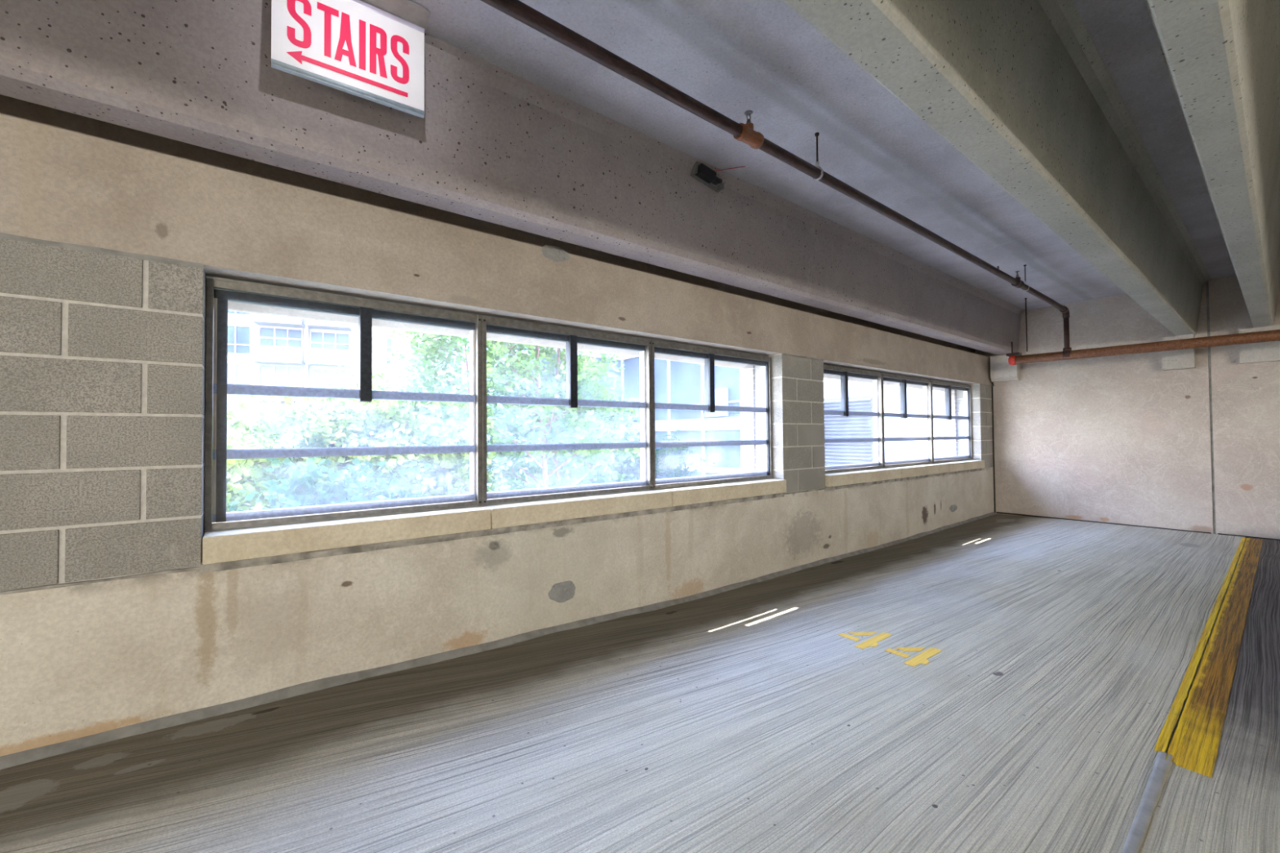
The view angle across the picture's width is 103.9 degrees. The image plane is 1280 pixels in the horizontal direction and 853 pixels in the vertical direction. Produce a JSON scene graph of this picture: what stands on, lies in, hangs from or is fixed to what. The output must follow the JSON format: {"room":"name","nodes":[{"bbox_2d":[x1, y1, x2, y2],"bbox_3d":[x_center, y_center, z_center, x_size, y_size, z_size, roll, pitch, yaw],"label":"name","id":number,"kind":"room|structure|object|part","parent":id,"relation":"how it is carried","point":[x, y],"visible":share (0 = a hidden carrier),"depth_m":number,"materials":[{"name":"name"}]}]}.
{"room":"parking garage","nodes":[
{"label":"parking garage","id":0,"kind":"room"},
{"bbox_2d":[0,93,994,756],"bbox_3d":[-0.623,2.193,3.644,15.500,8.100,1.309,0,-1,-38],"label":"wall","id":1,"kind":"structure","parent":0,"point":[113,616],"depth_m":2.13,"materials":[{"name":"beige concrete"}]},
{"bbox_2d":[202,276,786,564],"bbox_3d":[-0.375,-0.033,3.311,3.774,1.184,0.448,0,-1,-38],"label":"window","id":2,"kind":"structure","parent":1,"relation":"in","point":[231,536],"depth_m":2.67,"materials":[{"name":"metal"}]},
{"bbox_3d":[-1.383,0.123,2.490,1.128,0.042,0.028,0,-1,-38],"label":"rail","id":3,"kind":"part","parent":2,"relation":"part of","materials":[{"name":"grey metal"}]},
{"bbox_3d":[-1.382,0.395,2.486,1.128,0.036,0.030,0,-1,-38],"label":"rail","id":4,"kind":"part","parent":2,"relation":"part of","materials":[{"name":"grey metal"}]},
{"bbox_3d":[-1.386,-0.160,2.496,1.128,0.044,0.028,0,-1,-38],"label":"meeting rail","id":5,"kind":"part","parent":2,"relation":"part of","materials":[{"name":"grey metal"}]},
{"bbox_3d":[-1.390,-0.568,2.504,1.128,0.039,0.030,0,-1,-38],"label":"head rail","id":6,"kind":"part","parent":2,"relation":"part of","materials":[{"name":"grey metal"}]},
{"bbox_3d":[-1.397,0.498,2.506,1.169,0.108,0.448,0,-1,-38],"label":"sill","id":7,"kind":"part","parent":2,"relation":"part of","materials":[{"name":"stone"}]},
{"bbox_3d":[-0.437,-0.563,3.242,1.178,0.039,0.030,0,-1,-38],"label":"head rail","id":8,"kind":"part","parent":2,"relation":"part of","materials":[{"name":"grey metal"}]},
{"bbox_3d":[-0.433,-0.154,3.234,1.178,0.044,0.028,0,-1,-38],"label":"meeting rail","id":9,"kind":"part","parent":2,"relation":"part of","materials":[{"name":"grey metal"}]},
{"bbox_3d":[-0.431,0.129,3.228,1.178,0.042,0.028,0,-1,-38],"label":"rail","id":10,"kind":"part","parent":2,"relation":"part of","materials":[{"name":"grey metal"}]},
{"bbox_3d":[-0.429,0.401,3.224,1.178,0.036,0.030,0,-1,-38],"label":"rail","id":11,"kind":"part","parent":2,"relation":"part of","materials":[{"name":"grey metal"}]},
{"bbox_3d":[-0.421,0.504,3.262,1.289,0.108,0.448,0,-1,-38],"label":"sill","id":12,"kind":"part","parent":2,"relation":"part of","materials":[{"name":"stone"}]},
{"bbox_3d":[0.588,-0.556,4.036,1.312,0.039,0.030,0,-1,-38],"label":"head rail","id":13,"kind":"part","parent":2,"relation":"part of","materials":[{"name":"grey metal"}]},
{"bbox_3d":[0.592,-0.148,4.028,1.312,0.044,0.028,0,-1,-38],"label":"meeting rail","id":14,"kind":"part","parent":2,"relation":"part of","materials":[{"name":"grey metal"}]},
{"bbox_3d":[0.595,0.135,4.023,1.312,0.042,0.028,0,-1,-38],"label":"rail","id":15,"kind":"part","parent":2,"relation":"part of","materials":[{"name":"grey metal"}]},
{"bbox_3d":[0.596,0.407,4.018,1.312,0.036,0.030,0,-1,-38],"label":"rail","id":16,"kind":"part","parent":2,"relation":"part of","materials":[{"name":"grey metal"}]},
{"bbox_3d":[0.604,0.511,4.056,1.291,0.108,0.448,0,-1,-38],"label":"sill","id":17,"kind":"part","parent":2,"relation":"part of","materials":[{"name":"stone"}]},
{"bbox_3d":[-0.727,-1.210,3.111,14.650,1.312,0.440,0,-1,-38],"label":"header panel","id":18,"kind":"part","parent":1,"relation":"part of","materials":[{"name":"beige concrete"}]},
{"bbox_3d":[-0.677,1.052,3.030,14.650,0.960,0.340,0,-1,-38],"label":"panel","id":19,"kind":"part","parent":1,"relation":"part of","materials":[{"name":"beige concrete"}]},
{"bbox_2d":[0,511,996,769],"bbox_3d":[0.626,1.195,3.796,11.650,0.154,0.048,0,-1,-38],"label":"curb","id":20,"kind":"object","parent":1,"relation":"attached to","point":[34,754],"depth_m":2.29,"materials":[{"name":"grey concrete"}]},
{"bbox_2d":[823,364,985,487],"bbox_3d":[3.180,-0.012,6.065,3.939,1.184,0.448,0,-1,-38],"label":"window","id":21,"kind":"structure","parent":1,"relation":"in","point":[880,469],"depth_m":5.77,"materials":[{"name":"metal"}]},
{"bbox_3d":[2.159,-0.547,5.253,1.277,0.039,0.030,0,-1,-38],"label":"head rail","id":22,"kind":"part","parent":21,"relation":"part of","materials":[{"name":"grey metal"}]},
{"bbox_3d":[2.163,-0.139,5.245,1.277,0.044,0.028,0,-1,-38],"label":"meeting rail","id":23,"kind":"part","parent":21,"relation":"part of","materials":[{"name":"grey metal"}]},
{"bbox_3d":[2.165,0.144,5.239,1.277,0.042,0.028,0,-1,-38],"label":"rail","id":24,"kind":"part","parent":21,"relation":"part of","materials":[{"name":"grey metal"}]},
{"bbox_3d":[2.167,0.416,5.235,1.277,0.036,0.030,0,-1,-38],"label":"rail","id":25,"kind":"part","parent":21,"relation":"part of","materials":[{"name":"grey metal"}]},
{"bbox_3d":[2.199,0.520,5.291,1.432,0.108,0.448,0,-1,-38],"label":"sill","id":26,"kind":"part","parent":21,"relation":"part of","materials":[{"name":"stone"}]},
{"bbox_3d":[3.188,-0.541,6.050,1.223,0.039,0.030,0,-1,-38],"label":"head rail","id":27,"kind":"part","parent":21,"relation":"part of","materials":[{"name":"grey metal"}]},
{"bbox_3d":[3.192,-0.132,6.042,1.223,0.044,0.028,0,-1,-38],"label":"meeting rail","id":28,"kind":"part","parent":21,"relation":"part of","materials":[{"name":"grey metal"}]},
{"bbox_3d":[3.194,0.151,6.037,1.223,0.042,0.028,0,-1,-38],"label":"rail","id":29,"kind":"part","parent":21,"relation":"part of","materials":[{"name":"grey metal"}]},
{"bbox_3d":[3.196,0.423,6.032,1.223,0.036,0.030,0,-1,-38],"label":"rail","id":30,"kind":"part","parent":21,"relation":"part of","materials":[{"name":"grey metal"}]},
{"bbox_3d":[3.281,0.527,6.130,1.294,0.108,0.448,0,-1,-38],"label":"sill","id":31,"kind":"part","parent":21,"relation":"part of","materials":[{"name":"stone"}]},
{"bbox_3d":[4.213,-0.534,6.845,1.268,0.039,0.030,0,-1,-38],"label":"head rail","id":32,"kind":"part","parent":21,"relation":"part of","materials":[{"name":"grey metal"}]},
{"bbox_3d":[4.269,0.533,6.895,1.194,0.108,0.448,0,-1,-38],"label":"sill","id":33,"kind":"part","parent":21,"relation":"part of","materials":[{"name":"stone"}]},
{"bbox_3d":[4.218,-0.126,6.836,1.268,0.044,0.028,0,-1,-38],"label":"meeting rail","id":34,"kind":"part","parent":21,"relation":"part of","materials":[{"name":"grey metal"}]},
{"bbox_3d":[4.220,0.157,6.831,1.268,0.042,0.028,0,-1,-38],"label":"rail","id":35,"kind":"part","parent":21,"relation":"part of","materials":[{"name":"grey metal"}]},
{"bbox_3d":[4.222,0.429,6.827,1.268,0.036,0.030,0,-1,-38],"label":"rail","id":36,"kind":"part","parent":21,"relation":"part of","materials":[{"name":"grey metal"}]},
{"bbox_2d":[0,514,1279,852],"bbox_3d":[3.378,1.212,-2.044,14.850,0.385,12.680,0,-1,-38],"label":"floor","id":37,"kind":"structure","parent":0,"point":[742,719],"depth_m":1.93,"materials":[{"name":"concrete"}]},
{"bbox_2d":[838,631,891,648],"bbox_3d":[1.288,1.212,2.885,0.326,0.003,0.219,0,-1,-38],"label":"number","id":38,"kind":"object","parent":37,"relation":"on","point":[873,642],"visible":1,"depth_m":2.87,"materials":[{"name":"yellow paint"}]},
{"bbox_2d":[884,647,942,666],"bbox_3d":[1.449,1.207,2.669,0.317,0.003,0.213,0,-1,-38],"label":"number","id":39,"kind":"object","parent":37,"relation":"on","point":[922,658],"visible":1,"depth_m":2.65,"materials":[{"name":"yellow paint"}]},
{"bbox_2d":[1121,751,1173,852],"bbox_3d":[0.077,1.173,0.397,4.620,0.007,0.041,0,-1,-38],"label":"joint sealant","id":40,"kind":"object","parent":37,"relation":"on","point":[1155,783],"visible":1,"depth_m":1.57,"materials":[{"name":"grey rubber"}]},
{"bbox_2d":[1153,537,1262,777],"bbox_3d":[4.257,1.198,3.584,6.016,0.003,0.147,0,-1,-38],"label":"yellow stripe","id":41,"kind":"object","parent":37,"relation":"on","point":[1197,753],"visible":1,"depth_m":2.36,"materials":[{"name":"paint"}]},
{"bbox_2d":[360,0,1235,310],"bbox_3d":[3.269,-1.918,-1.879,14.850,0.250,12.950,0,-1,-38],"label":"ceiling","id":42,"kind":"structure","parent":0,"point":[733,57],"depth_m":2.69,"materials":[{"name":"concrete"}]},
{"bbox_2d":[0,0,1025,355],"bbox_3d":[-0.449,-1.369,2.751,14.646,0.618,0.415,0,-1,-38],"label":"concrete beam","id":43,"kind":"structure","parent":42,"relation":"attached to","point":[491,144],"depth_m":2.35,"materials":[{"name":"grey concrete"}]},
{"bbox_2d":[271,0,430,118],"bbox_3d":[-1.086,-1.488,1.917,0.521,0.386,0.131,0,-1,-38],"label":"sign","id":44,"kind":"object","parent":43,"relation":"attached to","point":[359,48],"visible":1,"depth_m":1.96,"materials":[{"name":"white plastic"}]},
{"bbox_2d":[689,160,744,192],"bbox_3d":[0.483,-1.615,3.246,0.361,0.115,0.156,0,-1,-16],"label":"security light","id":45,"kind":"object","parent":43,"relation":"attached to","point":[700,172],"visible":0.98,"depth_m":3.20,"materials":[{"name":"black plastic"}]},
{"bbox_2d":[812,132,823,180],"bbox_3d":[1.018,-1.551,2.878,0.024,0.269,0.068,0,-1,-38],"label":"hanger","id":46,"kind":"object","parent":42,"relation":"hanging from","point":[816,134],"visible":0.73,"depth_m":2.87,"materials":[{"name":"metal"}]},
{"bbox_2d":[480,0,1070,347],"bbox_3d":[-0.221,-1.261,1.910,13.777,0.638,0.075,0,-1,-38],"label":"pipe","id":47,"kind":"object","parent":46,"relation":"hanging from","point":[745,133],"visible":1,"depth_m":2.38,"materials":[{"name":"brown metal"}]},
{"bbox_3d":[1.018,-1.599,2.879,0.009,0.173,0.009,-1,-1,30],"label":"rod","id":48,"kind":"part","parent":46,"relation":"part of","materials":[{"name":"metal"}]},
{"bbox_2d":[782,0,1211,335],"bbox_3d":[0.607,-1.403,1.388,14.646,0.618,0.425,0,-1,-38],"label":"concrete beam","id":49,"kind":"structure","parent":42,"relation":"attached to","point":[1022,89],"depth_m":2.10,"materials":[{"name":"grey concrete"}]},
{"bbox_2d":[1022,264,1030,290],"bbox_3d":[3.975,-1.533,5.168,0.024,0.269,0.068,0,-1,-38],"label":"hanger","id":50,"kind":"object","parent":42,"relation":"hanging from","point":[1024,265],"visible":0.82,"depth_m":5.16,"materials":[{"name":"metal"}]},
{"bbox_3d":[3.975,-1.581,5.169,0.009,0.173,0.009,-1,-1,30],"label":"rod","id":51,"kind":"part","parent":50,"relation":"part of","materials":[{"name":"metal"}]},
{"bbox_2d":[1022,297,1031,364],"bbox_3d":[4.966,-1.228,6.434,0.024,0.849,0.124,0,-1,-38],"label":"hanger","id":52,"kind":"object","parent":42,"relation":"hanging from","point":[1024,298],"visible":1,"depth_m":6.43,"materials":[{"name":"metal"}]},
{"bbox_3d":[4.965,-1.304,6.436,0.011,0.695,0.011,-1,-1,30],"label":"rod","id":53,"kind":"part","parent":52,"relation":"part of","materials":[{"name":"metal"}]},
{"bbox_2d":[1144,0,1279,327],"bbox_3d":[0.959,-1.415,0.933,14.646,0.618,0.395,0,-1,-38],"label":"concrete beam","id":54,"kind":"structure","parent":42,"relation":"attached to","point":[1221,57],"depth_m":1.95,"materials":[{"name":"grey concrete"}]},
{"bbox_2d":[975,275,1279,540],"bbox_3d":[9.066,-0.358,2.573,0.219,3.200,12.950,0,-1,-38],"label":"wall","id":55,"kind":"structure","parent":0,"point":[1126,440],"depth_m":6.18,"materials":[{"name":"concrete"}]},
{"bbox_2d":[990,354,1021,382],"bbox_3d":[5.261,-0.839,7.210,0.180,0.368,0.320,0,-1,-38],"label":"corbel","id":56,"kind":"object","parent":55,"relation":"attached to","point":[1001,371],"visible":0.88,"depth_m":7.16,"materials":[{"name":"white concrete"}]},
{"bbox_2d":[1008,328,1279,365],"bbox_3d":[6.446,-0.905,4.520,0.125,0.190,5.216,0,-1,-38],"label":"pipe","id":57,"kind":"object","parent":55,"relation":"attached to","point":[1067,353],"visible":1,"depth_m":5.50,"materials":[{"name":"orange metal"}]},
{"bbox_2d":[1005,342,1021,356],"bbox_3d":[4.880,-1.014,6.543,0.100,0.190,0.145,0,-1,-38],"label":"bracket","id":58,"kind":"object","parent":57,"relation":"attached to","point":[1012,353],"visible":1,"depth_m":6.54,"materials":[{"name":"metal"}]},
{"bbox_2d":[1161,333,1195,370],"bbox_3d":[6.311,-0.865,5.870,0.160,0.383,0.255,0,-1,-38],"label":"corbel","id":59,"kind":"object","parent":55,"relation":"attached to","point":[1179,359],"visible":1,"depth_m":5.82,"materials":[{"name":"grey concrete"}]},
{"bbox_3d":[9.823,-0.382,1.620,0.188,3.200,10.515,0,-1,-38],"label":"panel","id":60,"kind":"part","parent":55,"relation":"part of","materials":[{"name":"concrete"}]},
{"bbox_2d":[1238,324,1279,364],"bbox_3d":[6.697,-0.882,5.413,0.110,0.373,0.280,0,-1,-38],"label":"corbel","id":61,"kind":"object","parent":55,"relation":"attached to","point":[1262,352],"visible":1,"depth_m":5.38,"materials":[{"name":"grey concrete"}]},
{"label":"outside","id":62,"kind":"structure","parent":0,"visible":0},
{"bbox_3d":[-13.920,7.634,66.900,180.000,0.200,116.900,0,-1,-38],"label":"ground","id":63,"kind":"structure","parent":62,"visible":0},
{"bbox_2d":[212,375,408,512],"bbox_3d":[-6.722,2.704,9.998,5.306,7.445,5.626,0,-1,-38],"label":"tree","id":64,"kind":"object","parent":63,"relation":"on","point":[243,473],"visible":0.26,"depth_m":9.24,"materials":[{"name":"green plant"}]},
{"bbox_2d":[227,446,431,511],"bbox_3d":[-5.083,3.333,7.619,4.169,6.070,3.802,-1,-1,18],"label":"tree","id":65,"kind":"object","parent":63,"relation":"on","point":[302,491],"visible":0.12,"depth_m":7.63,"materials":[{"name":"green plant"}]},
{"bbox_2d":[212,310,462,505],"bbox_3d":[-22.138,-7.314,44.691,70.000,29.000,11.600,0,-1,-22],"label":"apartment building","id":66,"kind":"structure","parent":63,"relation":"on","point":[263,349],"depth_m":37.95,"materials":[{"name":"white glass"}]},
{"bbox_3d":[-29.676,-0.696,36.865,1.580,2.000,0.050,0,-1,-22],"label":"pane","id":67,"kind":"part","parent":66,"relation":"part of","materials":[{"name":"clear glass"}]},
{"bbox_3d":[-29.700,-3.545,36.919,1.580,2.000,0.050,0,-1,-22],"label":"pane","id":68,"kind":"part","parent":66,"relation":"part of","materials":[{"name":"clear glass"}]},
{"bbox_3d":[-29.724,-6.394,36.972,1.580,2.000,0.050,0,-1,-22],"label":"pane","id":69,"kind":"part","parent":66,"relation":"part of","materials":[{"name":"blue glass"}]},
{"bbox_3d":[-29.748,-9.294,37.026,1.580,2.000,0.050,0,-1,-22],"label":"pane","id":70,"kind":"part","parent":66,"relation":"part of","materials":[{"name":"glass"}]},
{"bbox_3d":[-26.658,-5.414,36.756,2.920,0.880,0.030,0,-1,-22],"label":"glass rail","id":71,"kind":"part","parent":66,"relation":"part of","materials":[{"name":"white"}]},
{"bbox_3d":[-26.634,-2.564,36.703,2.920,0.880,0.030,0,-1,-22],"label":"glass rail","id":72,"kind":"part","parent":66,"relation":"part of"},
{"bbox_3d":[-26.682,-8.313,36.810,2.920,0.880,0.030,0,-1,-22],"label":"glass rail","id":73,"kind":"part","parent":66,"relation":"part of","materials":[{"name":"white glass"}]},
{"bbox_3d":[-27.161,-0.522,37.902,2.620,2.350,0.050,0,-1,-22],"label":"pane","id":74,"kind":"part","parent":66,"relation":"part of","materials":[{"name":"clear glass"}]},
{"bbox_3d":[-27.185,-3.372,37.955,2.620,2.350,0.050,0,-1,-22],"label":"pane","id":75,"kind":"part","parent":66,"relation":"part of","materials":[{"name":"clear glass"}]},
{"bbox_3d":[-27.209,-6.221,38.008,2.620,2.350,0.050,0,-1,-22],"label":"pane","id":76,"kind":"part","parent":66,"relation":"part of","materials":[{"name":"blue glass"}]},
{"bbox_3d":[-23.702,-8.315,38.043,2.770,0.880,0.030,0,-1,-22],"label":"glass rail","id":77,"kind":"part","parent":66,"relation":"part of","materials":[{"name":"white"}]},
{"bbox_3d":[-23.678,-5.416,37.989,2.770,0.880,0.030,0,-1,-22],"label":"glass rail","id":78,"kind":"part","parent":66,"relation":"part of","materials":[{"name":"white"}]},
{"bbox_3d":[-24.227,-3.324,39.176,2.560,2.250,0.050,0,-1,-22],"label":"pane","id":79,"kind":"part","parent":66,"relation":"part of","materials":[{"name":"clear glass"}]},
{"bbox_3d":[-24.251,-6.173,39.230,2.560,2.250,0.050,0,-1,-22],"label":"pane","id":80,"kind":"part","parent":66,"relation":"part of","materials":[{"name":"blue glass"}]},
{"bbox_3d":[-21.306,-3.751,40.394,0.650,1.000,0.050,0,-1,-22],"label":"pane","id":81,"kind":"part","parent":66,"relation":"part of","materials":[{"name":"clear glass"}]},
{"bbox_3d":[-21.330,-6.600,40.447,0.650,1.000,0.050,0,-1,-22],"label":"pane","id":82,"kind":"part","parent":66,"relation":"part of","materials":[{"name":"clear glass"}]},
{"bbox_3d":[-20.438,-6.601,40.816,0.380,1.100,0.050,0,-1,-22],"label":"pane","id":83,"kind":"part","parent":66,"relation":"part of","materials":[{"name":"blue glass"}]},
{"bbox_3d":[-18.695,-6.502,41.534,2.150,1.200,0.050,0,-1,-22],"label":"pane","id":84,"kind":"part","parent":66,"relation":"part of","materials":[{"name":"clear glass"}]},
{"bbox_3d":[-18.671,-3.652,41.481,2.150,1.200,0.050,0,-1,-22],"label":"pane","id":85,"kind":"part","parent":66,"relation":"part of","materials":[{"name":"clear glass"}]},
{"bbox_3d":[-15.613,-3.204,42.736,2.640,2.100,0.050,0,-1,-22],"label":"pane","id":86,"kind":"part","parent":66,"relation":"part of","materials":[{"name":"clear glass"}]},
{"bbox_3d":[-15.637,-6.054,42.789,2.640,2.100,0.050,0,-1,-22],"label":"pane","id":87,"kind":"part","parent":66,"relation":"part of","materials":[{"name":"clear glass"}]},
{"bbox_2d":[237,362,442,506],"bbox_3d":[-8.094,2.273,13.874,5.650,8.466,5.652,-1,-1,21],"label":"tree","id":88,"kind":"object","parent":63,"relation":"on","point":[350,384],"visible":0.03,"depth_m":14.11,"materials":[{"name":"green plant"}]},
{"bbox_2d":[292,376,511,499],"bbox_3d":[-4.696,2.694,10.164,5.048,7.433,4.749,-1,-1,12],"label":"tree","id":89,"kind":"object","parent":63,"relation":"on","point":[444,462],"visible":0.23,"depth_m":9.91,"materials":[{"name":"green plant"}]},
{"bbox_2d":[376,363,525,497],"bbox_3d":[-7.085,2.241,16.466,5.334,8.609,5.557,-1,-1,40],"label":"tree","id":90,"kind":"object","parent":63,"relation":"on","point":[424,409],"visible":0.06,"depth_m":16.42,"materials":[{"name":"green plant"}]},
{"bbox_2d":[383,329,555,497],"bbox_3d":[-4.202,0.867,12.373,4.233,11.147,4.044,0,-1,-38],"label":"tree","id":91,"kind":"object","parent":63,"relation":"on","point":[430,347],"visible":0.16,"depth_m":12.31,"materials":[{"name":"green plant"}]},
{"bbox_2d":[416,336,640,491],"bbox_3d":[-2.387,0.049,11.961,5.885,12.737,5.255,0,-1,-38],"label":"tree","id":92,"kind":"object","parent":63,"relation":"on","point":[515,362],"visible":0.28,"depth_m":11.35,"materials":[{"name":"green plant"}]},
{"bbox_2d":[486,344,639,489],"bbox_3d":[-2.160,0.565,13.069,4.041,11.746,3.824,-1,-1,24],"label":"tree","id":93,"kind":"object","parent":63,"relation":"on","point":[561,355],"visible":0.22,"depth_m":13.03,"materials":[{"name":"green plant"}]},
{"bbox_2d":[519,353,639,488],"bbox_3d":[-1.925,1.938,16.778,4.215,9.136,4.419,0,-1,-18],"label":"tree","id":94,"kind":"object","parent":63,"relation":"on","point":[596,470],"visible":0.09,"depth_m":16.55,"materials":[{"name":"green plant"}]},
{"bbox_2d":[462,337,741,491],"bbox_3d":[2.041,-1.867,25.794,16.000,17.000,19.000,0,-1,-38],"label":"building","id":95,"kind":"structure","parent":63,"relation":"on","point":[675,382],"depth_m":19.62,"materials":[{"name":"white"}]},
{"bbox_2d":[623,397,639,421],"bbox_3d":[-0.364,-0.764,22.195,0.080,1.000,1.100,0,-1,-38],"label":"window","id":96,"kind":"structure","parent":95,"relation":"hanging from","point":[635,399],"depth_m":21.91,"materials":[{"name":"glass"}]},
{"bbox_2d":[704,387,728,417],"bbox_3d":[2.758,-0.865,18.165,0.080,1.000,1.100,0,-1,-38],"label":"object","id":97,"kind":"object","parent":95,"relation":"hanging from","point":[721,394],"depth_m":17.94,"materials":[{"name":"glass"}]},
{"bbox_2d":[611,429,715,482],"bbox_3d":[0.731,3.301,17.309,3.797,6.392,3.986,0,-1,-2],"label":"tree","id":98,"kind":"object","parent":63,"relation":"on","point":[663,468],"visible":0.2,"depth_m":16.84,"materials":[{"name":"green plant"}]},
{"bbox_2d":[822,377,944,466],"bbox_3d":[10.158,-0.632,15.224,8.100,14.000,7.600,0,-1,-38],"label":"building","id":99,"kind":"structure","parent":63,"relation":"on","point":[860,395],"depth_m":13.69,"materials":[{"name":"white"}]},
{"bbox_3d":[5.873,1.526,14.223,0.120,4.720,1.550,0,-1,-38],"label":"louver panel","id":100,"kind":"part","parent":99,"relation":"part of","materials":[{"name":"white metal"}]}
]}

